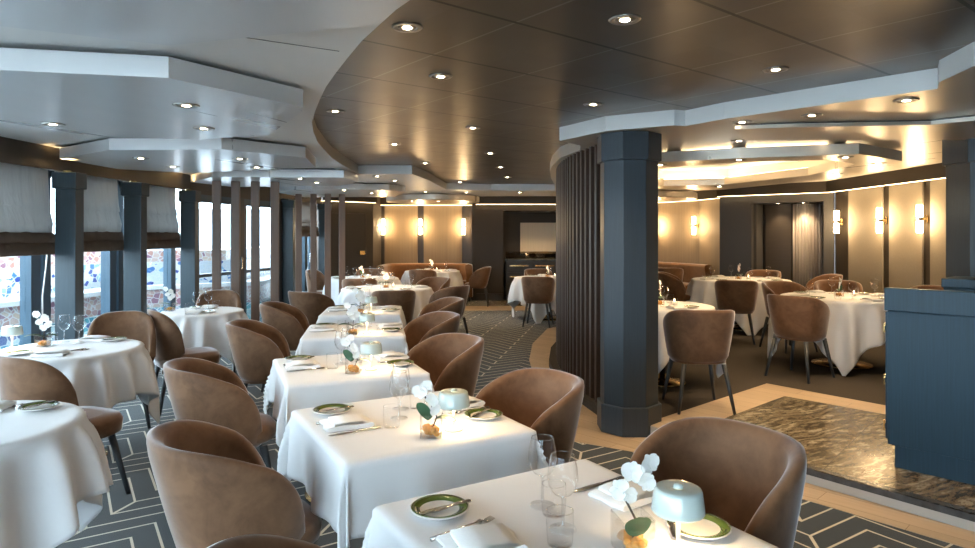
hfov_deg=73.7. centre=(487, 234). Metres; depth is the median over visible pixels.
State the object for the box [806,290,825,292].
napkin
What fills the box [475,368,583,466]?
tub chair
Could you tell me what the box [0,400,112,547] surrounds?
tablecloth
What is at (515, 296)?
tablecloth
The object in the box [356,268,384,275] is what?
tub chair
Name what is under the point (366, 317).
table lamp
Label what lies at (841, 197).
wall
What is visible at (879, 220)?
wall sconce
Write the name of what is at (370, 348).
table lamp
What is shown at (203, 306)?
napkin
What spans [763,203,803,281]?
wall
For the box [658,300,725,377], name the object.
tablecloth
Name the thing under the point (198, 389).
tub chair
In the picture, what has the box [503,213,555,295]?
wall
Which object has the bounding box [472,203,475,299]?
wall
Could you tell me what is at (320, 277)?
chair
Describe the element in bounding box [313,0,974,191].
ceiling
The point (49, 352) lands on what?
napkin
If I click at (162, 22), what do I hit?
ceiling panel
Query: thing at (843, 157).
recessed light
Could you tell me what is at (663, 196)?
ceiling panel
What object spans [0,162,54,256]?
blind
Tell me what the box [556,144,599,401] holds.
slatted screen
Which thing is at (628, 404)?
column
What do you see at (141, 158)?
recessed light
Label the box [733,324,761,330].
round table
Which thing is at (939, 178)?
led strip
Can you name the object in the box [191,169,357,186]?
ceiling panel
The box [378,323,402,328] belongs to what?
napkin
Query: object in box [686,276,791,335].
tablecloth
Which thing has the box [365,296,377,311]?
table lamp
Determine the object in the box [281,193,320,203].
wall
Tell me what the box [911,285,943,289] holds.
tub chair
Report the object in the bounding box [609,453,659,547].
potted orchid
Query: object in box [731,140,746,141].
recessed light
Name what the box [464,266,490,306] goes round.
tub chair
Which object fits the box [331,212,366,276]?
door
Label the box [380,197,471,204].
trim
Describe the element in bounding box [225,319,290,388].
tub chair
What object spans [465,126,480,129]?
recessed light
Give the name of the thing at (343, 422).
napkin
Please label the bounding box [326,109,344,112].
recessed light
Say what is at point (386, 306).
napkin
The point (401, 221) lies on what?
upholstered panel
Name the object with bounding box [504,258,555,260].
countertop
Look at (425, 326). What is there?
tub chair
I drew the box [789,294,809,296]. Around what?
napkin
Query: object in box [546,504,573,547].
water tumbler
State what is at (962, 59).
trim
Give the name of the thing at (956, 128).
ceiling panel
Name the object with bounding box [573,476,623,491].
knife
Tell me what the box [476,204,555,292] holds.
wall
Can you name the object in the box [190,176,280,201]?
wall
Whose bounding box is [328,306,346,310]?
napkin
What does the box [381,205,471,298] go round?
wall
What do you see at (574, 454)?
bowl
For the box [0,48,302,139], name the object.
ceiling panel
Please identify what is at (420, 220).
wall sconce
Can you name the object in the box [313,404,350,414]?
bread plate
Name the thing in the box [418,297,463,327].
tub chair
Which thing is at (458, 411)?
fork
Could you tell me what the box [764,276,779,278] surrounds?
napkin
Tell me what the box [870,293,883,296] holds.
napkin
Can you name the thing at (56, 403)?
bread plate
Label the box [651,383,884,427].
trim
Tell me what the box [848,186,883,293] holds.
upholstered panel
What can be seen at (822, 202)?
wall
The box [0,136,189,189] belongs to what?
trim
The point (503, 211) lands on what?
ceiling
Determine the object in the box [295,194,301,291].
wooden pole
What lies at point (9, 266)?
window
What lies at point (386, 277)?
potted orchid
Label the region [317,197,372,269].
wall
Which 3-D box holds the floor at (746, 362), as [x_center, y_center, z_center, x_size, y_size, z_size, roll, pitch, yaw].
[3.495,1.456,6.000,5.610,0.080,19.200,0,0,0]
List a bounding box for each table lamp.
[0,325,23,349]
[359,312,374,333]
[360,341,381,370]
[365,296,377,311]
[438,388,469,432]
[651,479,705,547]
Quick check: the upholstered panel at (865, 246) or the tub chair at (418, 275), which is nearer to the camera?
the upholstered panel at (865, 246)
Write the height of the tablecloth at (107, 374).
0.612 m
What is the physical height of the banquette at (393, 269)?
0.845 m
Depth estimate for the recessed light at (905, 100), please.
3.70 m
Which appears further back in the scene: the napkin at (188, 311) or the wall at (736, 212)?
the wall at (736, 212)
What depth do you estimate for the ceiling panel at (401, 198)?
12.25 m
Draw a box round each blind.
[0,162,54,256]
[54,171,123,251]
[123,181,179,248]
[288,199,319,236]
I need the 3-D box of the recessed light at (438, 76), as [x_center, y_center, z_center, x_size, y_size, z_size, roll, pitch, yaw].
[-0.260,-0.876,3.600,0.132,0.006,0.132,0,0,0]
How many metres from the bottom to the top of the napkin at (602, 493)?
0.029 m
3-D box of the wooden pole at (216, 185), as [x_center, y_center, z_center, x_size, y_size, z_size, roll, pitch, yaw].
[-3.300,0.420,7.920,0.100,2.160,0.060,0,0,-14]
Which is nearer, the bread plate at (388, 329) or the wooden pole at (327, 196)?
the bread plate at (388, 329)
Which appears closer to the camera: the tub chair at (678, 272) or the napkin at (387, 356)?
the napkin at (387, 356)
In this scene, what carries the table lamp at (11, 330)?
on the tablecloth at (107, 374)
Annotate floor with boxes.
[55,296,962,547]
[549,309,884,417]
[725,396,974,509]
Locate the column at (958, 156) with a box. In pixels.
[942,138,974,277]
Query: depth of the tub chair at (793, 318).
6.29 m
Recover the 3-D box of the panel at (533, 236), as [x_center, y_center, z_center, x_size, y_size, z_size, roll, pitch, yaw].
[1.490,0.075,15.870,1.380,0.750,0.040,0,0,0]
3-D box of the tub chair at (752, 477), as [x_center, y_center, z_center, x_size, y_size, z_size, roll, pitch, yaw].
[0.730,1.087,2.140,0.582,0.832,0.566,0,0,-36]
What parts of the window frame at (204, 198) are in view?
handle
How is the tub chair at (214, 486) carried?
on the floor at (136, 519)
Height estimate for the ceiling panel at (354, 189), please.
0.110 m
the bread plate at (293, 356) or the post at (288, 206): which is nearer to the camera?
the bread plate at (293, 356)
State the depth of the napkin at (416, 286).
9.35 m
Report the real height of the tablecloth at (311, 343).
0.373 m
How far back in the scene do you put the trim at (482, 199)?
14.74 m
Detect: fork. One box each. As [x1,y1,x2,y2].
[430,515,494,541]
[449,406,488,413]
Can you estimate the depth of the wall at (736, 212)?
11.60 m
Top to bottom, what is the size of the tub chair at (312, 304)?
0.832 m
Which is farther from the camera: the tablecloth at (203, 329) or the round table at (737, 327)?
the round table at (737, 327)
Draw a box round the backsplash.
[506,251,555,257]
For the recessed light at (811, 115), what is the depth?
4.16 m
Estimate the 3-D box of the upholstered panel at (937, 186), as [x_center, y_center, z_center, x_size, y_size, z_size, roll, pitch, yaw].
[5.732,0.130,7.900,0.032,1.740,1.000,0,0,0]
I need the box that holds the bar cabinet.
[504,251,555,299]
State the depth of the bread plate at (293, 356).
3.94 m
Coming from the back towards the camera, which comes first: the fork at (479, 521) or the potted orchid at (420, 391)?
the potted orchid at (420, 391)
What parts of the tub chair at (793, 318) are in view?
leg, leg, seat, leg, leg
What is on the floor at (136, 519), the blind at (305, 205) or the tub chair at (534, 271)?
the tub chair at (534, 271)
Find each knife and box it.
[18,400,54,409]
[286,367,324,371]
[317,405,353,411]
[328,426,380,435]
[419,499,470,514]
[469,408,490,417]
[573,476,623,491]
[669,521,675,538]
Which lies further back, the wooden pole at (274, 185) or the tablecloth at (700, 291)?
the tablecloth at (700, 291)
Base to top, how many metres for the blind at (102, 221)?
0.780 m
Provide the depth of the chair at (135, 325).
5.37 m
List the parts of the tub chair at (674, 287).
seat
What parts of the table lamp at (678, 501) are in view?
stem, lamp shade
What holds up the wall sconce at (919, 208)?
attached to the wall at (841, 197)
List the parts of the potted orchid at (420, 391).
glass pot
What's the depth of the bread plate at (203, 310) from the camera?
6.35 m
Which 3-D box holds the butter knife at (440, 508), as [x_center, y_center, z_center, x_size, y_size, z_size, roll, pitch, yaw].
[-0.114,0.737,1.766,0.160,0.006,0.022,0,0,-33]
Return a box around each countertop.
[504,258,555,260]
[941,276,974,291]
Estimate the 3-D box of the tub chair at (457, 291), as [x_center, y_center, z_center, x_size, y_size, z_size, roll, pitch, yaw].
[-0.535,1.087,8.741,0.582,0.832,0.566,0,0,30]
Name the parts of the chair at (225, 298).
backrest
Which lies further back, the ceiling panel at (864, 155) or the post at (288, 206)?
the post at (288, 206)
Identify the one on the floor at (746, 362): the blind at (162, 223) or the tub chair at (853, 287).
the tub chair at (853, 287)
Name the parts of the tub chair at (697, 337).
leg, leg, seat, leg, leg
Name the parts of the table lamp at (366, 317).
lamp shade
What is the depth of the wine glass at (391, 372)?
2.69 m
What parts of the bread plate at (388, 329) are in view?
dish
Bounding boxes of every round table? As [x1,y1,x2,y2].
[532,312,555,320]
[658,366,685,387]
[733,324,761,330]
[811,358,872,369]
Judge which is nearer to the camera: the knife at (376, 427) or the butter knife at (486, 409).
the knife at (376, 427)
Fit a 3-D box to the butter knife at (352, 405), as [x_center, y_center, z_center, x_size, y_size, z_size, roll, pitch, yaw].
[-0.645,0.737,2.760,0.160,0.006,0.022,0,0,-31]
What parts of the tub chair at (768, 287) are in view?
leg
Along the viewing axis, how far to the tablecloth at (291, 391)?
3.50 m
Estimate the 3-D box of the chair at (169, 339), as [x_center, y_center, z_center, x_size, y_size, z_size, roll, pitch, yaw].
[-2.670,1.068,5.710,0.581,0.869,0.516,0,0,-38]
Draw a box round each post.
[52,170,86,340]
[121,181,148,312]
[178,189,200,307]
[281,200,294,304]
[317,204,331,275]
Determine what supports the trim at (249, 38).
attached to the ceiling at (309, 69)
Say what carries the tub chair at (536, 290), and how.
on the floor at (136, 519)
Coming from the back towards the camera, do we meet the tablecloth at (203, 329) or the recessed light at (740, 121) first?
the tablecloth at (203, 329)
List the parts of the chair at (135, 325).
backrest, leg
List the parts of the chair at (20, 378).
backrest, seat, leg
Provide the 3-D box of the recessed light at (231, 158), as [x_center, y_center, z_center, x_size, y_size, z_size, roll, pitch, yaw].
[-2.140,-0.656,5.610,0.132,0.006,0.132,0,0,0]
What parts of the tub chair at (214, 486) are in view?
seat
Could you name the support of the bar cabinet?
on the floor at (136, 519)
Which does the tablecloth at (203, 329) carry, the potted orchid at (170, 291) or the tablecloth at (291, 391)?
the potted orchid at (170, 291)
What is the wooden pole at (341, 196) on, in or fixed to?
on the floor at (136, 519)
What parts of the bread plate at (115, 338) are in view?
dish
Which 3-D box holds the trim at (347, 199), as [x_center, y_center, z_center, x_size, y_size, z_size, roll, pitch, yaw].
[-2.882,-0.790,13.652,1.309,0.180,0.050,0,0,-43]
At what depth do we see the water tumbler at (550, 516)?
1.75 m
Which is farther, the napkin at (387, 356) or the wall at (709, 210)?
the wall at (709, 210)
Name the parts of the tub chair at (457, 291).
leg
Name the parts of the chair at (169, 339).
leg, leg, backrest, seat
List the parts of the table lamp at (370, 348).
lamp shade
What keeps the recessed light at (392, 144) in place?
in the ceiling at (522, 71)
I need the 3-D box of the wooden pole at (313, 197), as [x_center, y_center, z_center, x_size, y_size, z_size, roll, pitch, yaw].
[-2.800,0.420,10.460,0.100,2.160,0.060,0,0,-14]
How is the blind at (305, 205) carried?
attached to the window at (305, 240)
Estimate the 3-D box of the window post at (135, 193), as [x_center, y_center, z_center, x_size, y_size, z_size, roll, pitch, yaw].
[-3.640,0.470,6.720,0.210,2.060,0.160,0,0,0]
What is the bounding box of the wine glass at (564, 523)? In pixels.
[547,451,577,528]
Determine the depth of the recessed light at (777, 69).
3.44 m
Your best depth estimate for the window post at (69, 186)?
5.60 m
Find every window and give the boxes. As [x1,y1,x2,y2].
[0,246,269,349]
[20,255,39,344]
[40,170,115,340]
[116,180,175,310]
[281,198,309,291]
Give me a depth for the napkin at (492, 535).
1.57 m
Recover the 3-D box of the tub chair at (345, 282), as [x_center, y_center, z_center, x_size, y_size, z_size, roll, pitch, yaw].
[-2.018,1.087,10.263,0.566,0.832,0.582,0,0,-8]
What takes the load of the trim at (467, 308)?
on the floor at (136, 519)
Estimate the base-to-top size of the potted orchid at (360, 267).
0.209 m
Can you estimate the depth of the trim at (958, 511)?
3.56 m
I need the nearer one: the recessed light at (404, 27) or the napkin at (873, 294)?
the recessed light at (404, 27)
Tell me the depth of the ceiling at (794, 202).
11.56 m
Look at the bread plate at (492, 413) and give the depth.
2.71 m
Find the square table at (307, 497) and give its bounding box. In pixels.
[305,491,310,503]
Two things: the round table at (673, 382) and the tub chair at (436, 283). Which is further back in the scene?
the tub chair at (436, 283)
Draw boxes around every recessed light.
[40,122,65,126]
[132,157,149,159]
[172,103,199,108]
[192,126,214,130]
[231,158,246,159]
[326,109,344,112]
[388,143,400,145]
[391,22,422,32]
[429,73,451,79]
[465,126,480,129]
[583,102,602,106]
[608,14,640,25]
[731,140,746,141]
[732,120,751,123]
[762,66,788,72]
[801,113,822,117]
[837,156,853,158]
[893,98,919,102]
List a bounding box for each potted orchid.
[26,311,56,346]
[159,287,177,310]
[339,302,362,334]
[340,334,369,373]
[351,288,367,312]
[359,266,366,277]
[379,271,390,287]
[412,380,455,438]
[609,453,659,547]
[658,280,663,304]
[735,263,742,278]
[835,277,843,296]
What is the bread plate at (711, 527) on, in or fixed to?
on the tablecloth at (507, 499)
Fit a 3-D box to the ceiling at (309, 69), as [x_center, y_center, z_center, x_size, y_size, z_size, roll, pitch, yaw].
[0.375,-0.835,4.800,9.250,0.130,16.800,0,0,0]
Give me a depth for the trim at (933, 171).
8.96 m
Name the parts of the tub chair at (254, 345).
seat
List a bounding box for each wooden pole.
[212,181,220,357]
[231,181,239,295]
[251,181,259,320]
[270,181,278,301]
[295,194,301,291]
[310,194,316,292]
[325,194,330,297]
[339,194,344,293]
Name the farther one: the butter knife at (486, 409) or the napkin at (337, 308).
the napkin at (337, 308)
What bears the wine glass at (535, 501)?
on the tablecloth at (507, 499)
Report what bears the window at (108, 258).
in the wall
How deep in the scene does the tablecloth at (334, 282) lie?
11.07 m
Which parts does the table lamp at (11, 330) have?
lamp shade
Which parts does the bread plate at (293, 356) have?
dish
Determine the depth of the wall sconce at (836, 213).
10.40 m
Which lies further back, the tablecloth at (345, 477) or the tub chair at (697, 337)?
the tub chair at (697, 337)
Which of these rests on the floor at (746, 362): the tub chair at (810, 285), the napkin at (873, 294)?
the tub chair at (810, 285)
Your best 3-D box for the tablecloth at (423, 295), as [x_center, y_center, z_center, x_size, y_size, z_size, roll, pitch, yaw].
[-1.434,1.161,9.281,1.497,0.808,1.507,0,0,-30]
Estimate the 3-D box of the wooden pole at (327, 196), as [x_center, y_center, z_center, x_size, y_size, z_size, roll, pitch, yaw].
[-2.570,0.420,10.460,0.100,2.160,0.060,0,0,-14]
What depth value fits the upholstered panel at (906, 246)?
8.89 m
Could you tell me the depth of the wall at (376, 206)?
14.77 m
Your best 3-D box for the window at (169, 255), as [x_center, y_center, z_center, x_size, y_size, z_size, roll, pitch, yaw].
[-4.080,0.230,7.750,0.100,1.700,1.300,0,0,0]
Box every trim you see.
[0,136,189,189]
[240,198,281,308]
[249,38,338,51]
[322,197,376,202]
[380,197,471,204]
[465,306,553,310]
[476,196,555,203]
[488,300,521,305]
[529,327,974,547]
[559,42,974,140]
[650,426,974,531]
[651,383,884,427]
[693,190,719,199]
[716,181,825,195]
[806,464,974,521]
[826,163,945,191]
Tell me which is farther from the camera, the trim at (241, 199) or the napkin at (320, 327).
the trim at (241, 199)
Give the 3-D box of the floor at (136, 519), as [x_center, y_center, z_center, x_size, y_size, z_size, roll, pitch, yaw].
[1.050,1.550,6.400,10.700,0.100,20.400,0,0,0]
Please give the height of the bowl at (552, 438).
0.108 m
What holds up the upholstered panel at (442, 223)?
attached to the wall at (466, 209)
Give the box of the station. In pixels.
[883,287,974,484]
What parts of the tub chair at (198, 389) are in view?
leg, leg, seat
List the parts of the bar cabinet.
drawer, drawer, drawer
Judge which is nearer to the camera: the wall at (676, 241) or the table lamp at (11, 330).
the table lamp at (11, 330)
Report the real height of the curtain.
1.960 m
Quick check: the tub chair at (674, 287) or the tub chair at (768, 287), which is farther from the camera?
the tub chair at (674, 287)
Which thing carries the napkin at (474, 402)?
on the tablecloth at (345, 477)
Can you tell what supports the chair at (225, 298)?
on the floor at (136, 519)
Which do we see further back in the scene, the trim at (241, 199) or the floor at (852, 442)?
the trim at (241, 199)
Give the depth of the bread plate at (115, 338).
4.65 m
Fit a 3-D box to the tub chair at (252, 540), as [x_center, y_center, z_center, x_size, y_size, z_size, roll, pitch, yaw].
[-0.325,1.087,1.361,0.582,0.832,0.566,0,0,-33]
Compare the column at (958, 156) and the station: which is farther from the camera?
the column at (958, 156)
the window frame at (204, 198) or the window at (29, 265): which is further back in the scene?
the window frame at (204, 198)
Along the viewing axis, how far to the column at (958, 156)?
5.09 m
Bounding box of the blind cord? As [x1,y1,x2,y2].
[42,255,54,325]
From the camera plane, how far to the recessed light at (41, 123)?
3.85 m
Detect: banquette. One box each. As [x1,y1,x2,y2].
[376,263,472,301]
[658,262,711,299]
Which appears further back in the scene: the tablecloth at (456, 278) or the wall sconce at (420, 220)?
the wall sconce at (420, 220)
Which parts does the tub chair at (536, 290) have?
leg, leg, leg, leg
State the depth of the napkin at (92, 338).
4.62 m
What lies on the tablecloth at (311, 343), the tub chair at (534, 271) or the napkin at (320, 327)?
the napkin at (320, 327)
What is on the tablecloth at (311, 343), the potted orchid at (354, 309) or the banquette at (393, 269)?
the potted orchid at (354, 309)
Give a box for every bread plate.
[2,350,32,354]
[15,401,59,410]
[101,336,126,340]
[201,310,215,312]
[285,355,311,360]
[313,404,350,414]
[380,327,400,331]
[386,359,413,365]
[410,494,468,519]
[464,408,502,419]
[666,513,731,539]
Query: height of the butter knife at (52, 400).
0.006 m
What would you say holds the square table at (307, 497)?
on the floor at (136, 519)
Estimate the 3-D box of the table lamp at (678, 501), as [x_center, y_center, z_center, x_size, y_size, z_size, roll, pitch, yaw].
[0.458,0.675,1.561,0.126,0.160,0.126,0,0,-31]
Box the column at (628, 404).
[597,131,661,436]
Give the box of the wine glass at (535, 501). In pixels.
[528,435,556,504]
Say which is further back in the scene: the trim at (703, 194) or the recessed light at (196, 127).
the trim at (703, 194)
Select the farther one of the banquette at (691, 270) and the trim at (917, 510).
the banquette at (691, 270)
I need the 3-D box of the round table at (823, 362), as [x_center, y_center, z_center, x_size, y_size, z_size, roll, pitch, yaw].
[3.880,1.047,7.120,1.200,0.738,1.200,0,0,0]
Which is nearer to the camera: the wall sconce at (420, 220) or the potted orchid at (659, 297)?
the potted orchid at (659, 297)
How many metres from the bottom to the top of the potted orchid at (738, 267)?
0.242 m
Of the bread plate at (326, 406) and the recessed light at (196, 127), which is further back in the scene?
the recessed light at (196, 127)
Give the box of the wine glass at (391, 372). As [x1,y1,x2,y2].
[389,372,408,417]
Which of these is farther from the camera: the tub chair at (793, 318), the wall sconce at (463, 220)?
the wall sconce at (463, 220)
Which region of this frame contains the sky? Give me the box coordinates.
[147,209,269,249]
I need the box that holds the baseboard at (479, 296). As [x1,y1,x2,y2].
[476,293,502,300]
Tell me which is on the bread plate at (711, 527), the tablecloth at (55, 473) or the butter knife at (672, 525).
the butter knife at (672, 525)
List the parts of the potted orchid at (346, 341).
glass pot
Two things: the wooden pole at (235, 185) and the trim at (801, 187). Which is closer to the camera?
the wooden pole at (235, 185)
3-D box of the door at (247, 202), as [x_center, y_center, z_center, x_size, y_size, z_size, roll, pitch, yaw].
[-3.469,0.480,10.811,0.094,2.040,2.287,0,0,11]
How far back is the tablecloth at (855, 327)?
6.52 m
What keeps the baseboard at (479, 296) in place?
attached to the wall at (489, 217)
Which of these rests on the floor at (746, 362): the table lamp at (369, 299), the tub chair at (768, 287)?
the tub chair at (768, 287)
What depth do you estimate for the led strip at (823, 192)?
11.19 m
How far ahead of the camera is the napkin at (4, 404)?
2.83 m
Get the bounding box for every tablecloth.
[0,339,159,424]
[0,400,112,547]
[153,306,248,374]
[263,351,433,446]
[277,391,547,547]
[295,323,408,355]
[316,306,406,328]
[322,276,401,304]
[336,285,433,319]
[362,459,778,547]
[401,269,463,286]
[508,275,555,323]
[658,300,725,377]
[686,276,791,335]
[767,292,885,375]
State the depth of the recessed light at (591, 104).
4.36 m
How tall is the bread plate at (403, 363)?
0.016 m
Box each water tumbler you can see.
[541,479,565,517]
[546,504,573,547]
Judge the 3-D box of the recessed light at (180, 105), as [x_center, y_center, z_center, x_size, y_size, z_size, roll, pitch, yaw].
[-1.530,-0.656,3.300,0.132,0.006,0.132,0,0,0]
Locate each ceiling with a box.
[0,12,974,195]
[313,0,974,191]
[503,211,555,212]
[761,202,821,203]
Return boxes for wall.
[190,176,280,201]
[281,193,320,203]
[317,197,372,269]
[373,197,380,267]
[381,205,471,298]
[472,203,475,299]
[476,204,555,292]
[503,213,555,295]
[658,200,698,263]
[699,198,719,274]
[720,192,834,276]
[754,204,762,269]
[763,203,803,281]
[822,202,823,274]
[835,180,929,287]
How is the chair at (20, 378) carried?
on the floor at (136, 519)
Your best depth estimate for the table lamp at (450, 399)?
2.48 m
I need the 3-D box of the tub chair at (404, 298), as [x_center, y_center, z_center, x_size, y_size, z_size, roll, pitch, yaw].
[-1.177,1.087,8.133,0.566,0.832,0.582,0,0,-12]
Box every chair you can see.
[0,356,130,493]
[87,311,155,428]
[146,420,321,547]
[147,308,219,415]
[163,357,276,468]
[195,290,241,372]
[207,534,321,547]
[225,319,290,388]
[259,301,309,391]
[288,291,334,324]
[306,269,324,293]
[342,278,376,287]
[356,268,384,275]
[371,290,415,323]
[404,311,459,350]
[407,333,483,396]
[409,270,436,284]
[416,277,450,292]
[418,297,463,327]
[429,285,469,333]
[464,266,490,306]
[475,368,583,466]
[521,276,554,327]
[524,268,551,275]
[630,417,806,547]
[658,268,683,299]
[658,272,689,301]
[662,310,735,414]
[714,280,758,344]
[745,270,780,278]
[759,281,817,353]
[764,294,834,383]
[805,274,842,289]
[814,280,862,292]
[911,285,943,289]
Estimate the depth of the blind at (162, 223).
7.58 m
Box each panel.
[0,0,408,44]
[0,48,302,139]
[60,138,315,172]
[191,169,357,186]
[279,183,404,196]
[385,205,417,263]
[386,194,478,203]
[424,205,461,262]
[520,223,555,250]
[658,143,901,188]
[658,191,696,201]
[735,116,974,139]
[766,204,791,280]
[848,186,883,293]
[889,181,923,287]
[930,178,945,284]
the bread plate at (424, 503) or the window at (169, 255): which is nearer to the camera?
the bread plate at (424, 503)
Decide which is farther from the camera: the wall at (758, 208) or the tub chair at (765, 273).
the wall at (758, 208)
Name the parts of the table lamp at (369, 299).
lamp shade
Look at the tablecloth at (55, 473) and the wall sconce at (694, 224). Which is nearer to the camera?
the tablecloth at (55, 473)
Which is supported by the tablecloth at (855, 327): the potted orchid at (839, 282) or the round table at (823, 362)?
the potted orchid at (839, 282)
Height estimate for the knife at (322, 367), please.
0.006 m
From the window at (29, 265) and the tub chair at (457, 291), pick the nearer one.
the window at (29, 265)
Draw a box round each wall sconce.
[381,219,384,234]
[419,219,421,234]
[462,219,464,234]
[692,217,697,234]
[834,210,842,232]
[876,208,886,232]
[916,205,928,232]
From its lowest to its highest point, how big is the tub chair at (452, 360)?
0.832 m
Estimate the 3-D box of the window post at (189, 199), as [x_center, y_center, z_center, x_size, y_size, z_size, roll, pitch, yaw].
[-3.640,0.470,7.950,0.210,2.060,0.160,0,0,0]
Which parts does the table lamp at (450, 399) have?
stem, lamp shade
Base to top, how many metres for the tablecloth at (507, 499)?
0.373 m
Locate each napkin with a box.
[0,400,16,411]
[30,349,70,356]
[76,335,110,341]
[185,310,202,313]
[201,305,217,308]
[285,360,320,369]
[310,325,335,330]
[319,414,374,432]
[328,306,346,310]
[373,352,408,360]
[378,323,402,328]
[381,305,399,308]
[414,285,427,287]
[436,523,527,547]
[468,396,484,407]
[588,480,652,511]
[665,305,687,309]
[700,278,715,279]
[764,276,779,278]
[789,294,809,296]
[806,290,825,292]
[860,297,883,301]
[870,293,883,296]
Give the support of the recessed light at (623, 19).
in the ceiling at (522, 71)
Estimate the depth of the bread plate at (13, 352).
4.13 m
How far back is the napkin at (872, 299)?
6.61 m
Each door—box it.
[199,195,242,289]
[244,199,269,321]
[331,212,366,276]
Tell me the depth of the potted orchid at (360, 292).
6.31 m
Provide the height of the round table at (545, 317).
0.738 m
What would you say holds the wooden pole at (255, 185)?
on the floor at (136, 519)
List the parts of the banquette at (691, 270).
seat, backrest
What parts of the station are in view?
door, panel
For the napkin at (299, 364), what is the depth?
3.69 m
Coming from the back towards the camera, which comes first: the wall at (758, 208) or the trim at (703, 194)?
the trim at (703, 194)
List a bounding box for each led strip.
[718,192,831,196]
[829,178,942,192]
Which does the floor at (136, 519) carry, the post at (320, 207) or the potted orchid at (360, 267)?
the post at (320, 207)
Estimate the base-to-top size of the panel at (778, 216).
1.960 m
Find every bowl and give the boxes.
[528,438,556,475]
[547,454,577,497]
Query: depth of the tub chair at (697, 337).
5.14 m
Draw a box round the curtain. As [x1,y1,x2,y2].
[793,203,821,286]
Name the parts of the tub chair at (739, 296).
leg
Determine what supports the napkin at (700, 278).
on the tablecloth at (700, 291)
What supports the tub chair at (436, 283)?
on the floor at (136, 519)
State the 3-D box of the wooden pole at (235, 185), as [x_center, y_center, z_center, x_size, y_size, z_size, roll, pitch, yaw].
[-3.080,0.420,7.950,0.100,2.160,0.060,0,0,-14]
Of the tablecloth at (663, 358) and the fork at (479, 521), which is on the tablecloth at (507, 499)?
the fork at (479, 521)
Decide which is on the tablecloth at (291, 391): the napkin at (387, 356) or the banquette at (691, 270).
the napkin at (387, 356)
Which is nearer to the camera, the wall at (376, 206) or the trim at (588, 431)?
the trim at (588, 431)
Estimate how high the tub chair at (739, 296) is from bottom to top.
0.832 m
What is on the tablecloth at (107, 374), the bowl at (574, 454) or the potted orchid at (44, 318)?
the potted orchid at (44, 318)
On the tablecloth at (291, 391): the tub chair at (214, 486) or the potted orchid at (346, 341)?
the potted orchid at (346, 341)
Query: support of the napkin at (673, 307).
on the tablecloth at (663, 358)
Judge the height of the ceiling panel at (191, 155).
0.110 m
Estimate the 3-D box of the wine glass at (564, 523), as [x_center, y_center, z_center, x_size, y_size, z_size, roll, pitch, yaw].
[0.194,0.660,1.671,0.080,0.191,0.080,0,0,22]
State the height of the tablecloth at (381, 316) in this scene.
0.373 m
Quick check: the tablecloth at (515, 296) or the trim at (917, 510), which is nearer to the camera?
the trim at (917, 510)
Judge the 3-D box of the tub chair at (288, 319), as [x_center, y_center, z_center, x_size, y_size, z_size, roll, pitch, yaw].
[-1.967,1.087,6.468,0.582,0.832,0.566,0,0,-8]
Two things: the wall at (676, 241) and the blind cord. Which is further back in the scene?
the wall at (676, 241)
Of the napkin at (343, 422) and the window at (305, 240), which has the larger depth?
the window at (305, 240)

